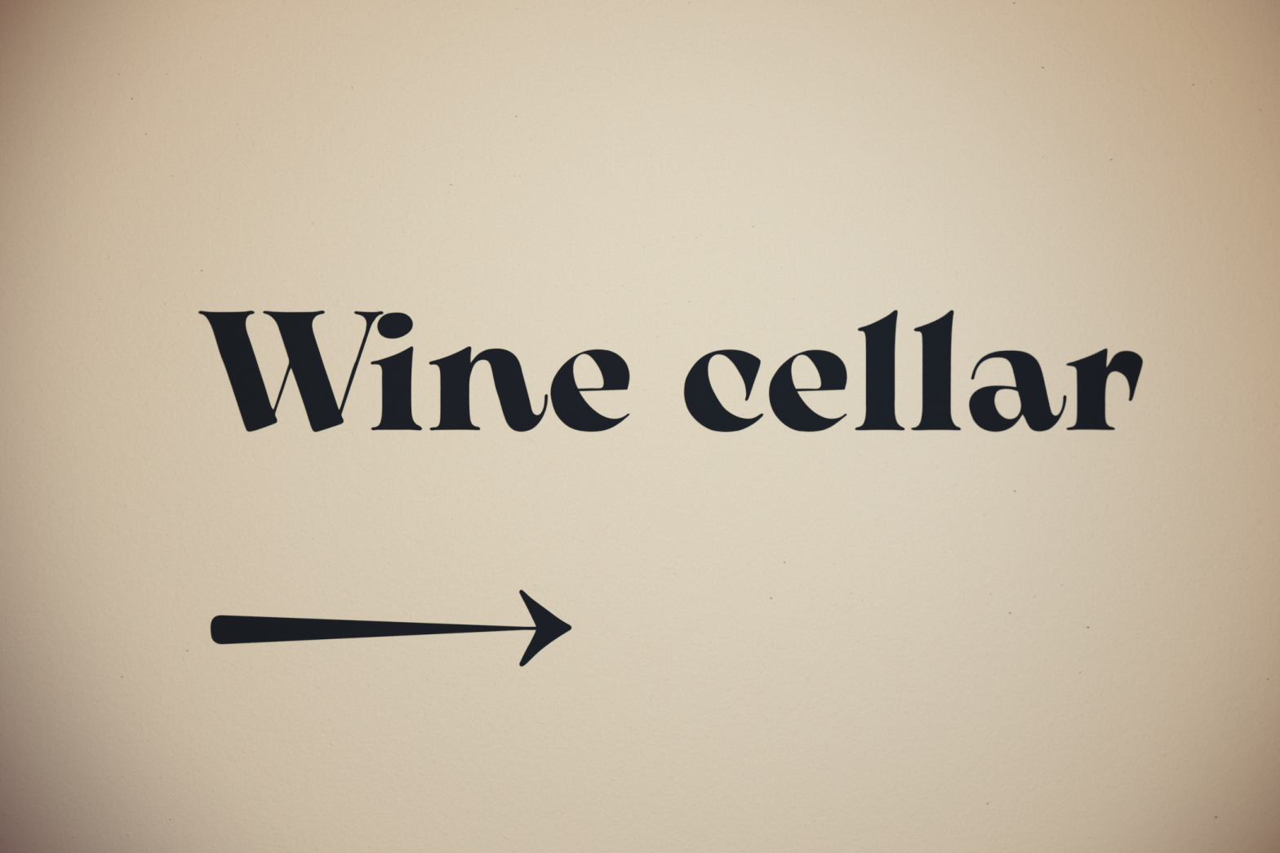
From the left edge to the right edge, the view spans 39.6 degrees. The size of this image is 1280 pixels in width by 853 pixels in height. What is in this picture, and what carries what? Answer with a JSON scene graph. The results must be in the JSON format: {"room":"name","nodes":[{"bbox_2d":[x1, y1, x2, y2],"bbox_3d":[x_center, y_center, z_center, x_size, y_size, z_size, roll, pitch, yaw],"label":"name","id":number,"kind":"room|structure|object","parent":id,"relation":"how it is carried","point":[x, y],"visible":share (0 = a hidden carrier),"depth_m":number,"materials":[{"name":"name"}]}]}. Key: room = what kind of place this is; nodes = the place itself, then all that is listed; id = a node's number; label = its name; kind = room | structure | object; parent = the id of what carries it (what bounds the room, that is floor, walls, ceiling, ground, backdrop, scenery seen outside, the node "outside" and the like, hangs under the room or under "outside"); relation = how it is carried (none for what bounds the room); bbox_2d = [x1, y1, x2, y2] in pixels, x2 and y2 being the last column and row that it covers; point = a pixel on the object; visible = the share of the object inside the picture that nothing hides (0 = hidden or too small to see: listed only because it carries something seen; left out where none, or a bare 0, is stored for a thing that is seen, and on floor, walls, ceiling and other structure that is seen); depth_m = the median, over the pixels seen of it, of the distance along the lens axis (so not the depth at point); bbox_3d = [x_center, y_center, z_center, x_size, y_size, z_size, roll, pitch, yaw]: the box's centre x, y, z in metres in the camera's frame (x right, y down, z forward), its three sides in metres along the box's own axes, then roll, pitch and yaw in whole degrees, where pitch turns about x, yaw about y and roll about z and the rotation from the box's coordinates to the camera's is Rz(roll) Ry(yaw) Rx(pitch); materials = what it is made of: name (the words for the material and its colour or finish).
{"room":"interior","nodes":[
{"label":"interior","id":0,"kind":"room"},
{"bbox_2d":[0,0,1279,852],"bbox_3d":[-0.005,0.100,1.533,5.000,2.900,0.151,0,0,-4],"label":"wall","id":1,"kind":"structure","parent":0,"point":[840,637],"depth_m":1.46,"materials":[{"name":"beige paint"}]},
{"bbox_2d":[198,310,383,431],"bbox_3d":[-0.282,-0.045,1.441,0.148,0.098,0.001,0,0,-4],"label":"letter","id":2,"kind":"object","parent":1,"relation":"attached to","point":[236,350],"visible":1,"depth_m":1.44,"materials":[{"name":"black paint"}]},
{"bbox_2d":[210,589,571,666],"bbox_3d":[-0.201,0.165,1.446,0.292,0.063,0.001,0,0,-4],"label":"arrow","id":3,"kind":"object","parent":1,"relation":"attached to","point":[224,629],"visible":1,"depth_m":1.44,"materials":[{"name":"black paint"}]},
{"bbox_2d":[370,312,422,430],"bbox_3d":[-0.198,-0.045,1.446,0.042,0.096,0.001,0,0,-4],"label":"letter","id":4,"kind":"object","parent":1,"relation":"attached to","point":[397,414],"visible":1,"depth_m":1.45,"materials":[{"name":"black paint"}]},
{"bbox_2d":[429,346,547,431],"bbox_3d":[-0.123,-0.031,1.450,0.097,0.070,0.001,0,0,-4],"label":"letter","id":5,"kind":"object","parent":1,"relation":"attached to","point":[455,369],"visible":1,"depth_m":1.45,"materials":[{"name":"black paint"}]},
{"bbox_2d":[550,349,629,431],"bbox_3d":[-0.041,-0.029,1.455,0.065,0.068,0.001,0,0,-4],"label":"letter","id":6,"kind":"object","parent":1,"relation":"attached to","point":[569,405],"visible":1,"depth_m":1.46,"materials":[{"name":"black paint"}]},
{"bbox_2d":[684,349,763,431],"bbox_3d":[0.069,-0.029,1.462,0.066,0.068,0.001,0,0,-4],"label":"letter","id":7,"kind":"object","parent":1,"relation":"attached to","point":[703,404],"visible":1,"depth_m":1.46,"materials":[{"name":"black paint"}]},
{"bbox_2d":[768,349,847,431],"bbox_3d":[0.139,-0.029,1.466,0.065,0.068,0.001,0,0,-4],"label":"letter","id":8,"kind":"object","parent":1,"relation":"attached to","point":[788,406],"visible":1,"depth_m":1.47,"materials":[{"name":"black paint"}]},
{"bbox_2d":[854,310,904,430],"bbox_3d":[0.198,-0.047,1.470,0.041,0.100,0.001,0,0,-4],"label":"letter","id":9,"kind":"object","parent":1,"relation":"attached to","point":[880,335],"visible":1,"depth_m":1.47,"materials":[{"name":"black paint"}]},
{"bbox_2d":[911,310,960,430],"bbox_3d":[0.245,-0.047,1.473,0.042,0.100,0.001,0,0,-4],"label":"letter","id":10,"kind":"object","parent":1,"relation":"attached to","point":[936,335],"visible":1,"depth_m":1.47,"materials":[{"name":"black paint"}]},
{"bbox_2d":[968,350,1066,431],"bbox_3d":[0.314,-0.029,1.477,0.082,0.068,0.001,0,0,-4],"label":"letter","id":11,"kind":"object","parent":1,"relation":"attached to","point":[1035,408],"visible":1,"depth_m":1.48,"materials":[{"name":"black paint"}]},
{"bbox_2d":[1066,348,1142,430],"bbox_3d":[0.387,-0.031,1.482,0.065,0.068,0.001,0,0,-4],"label":"letter","id":12,"kind":"object","parent":1,"relation":"attached to","point":[1093,371],"visible":1,"depth_m":1.48,"materials":[{"name":"black paint"}]}
]}

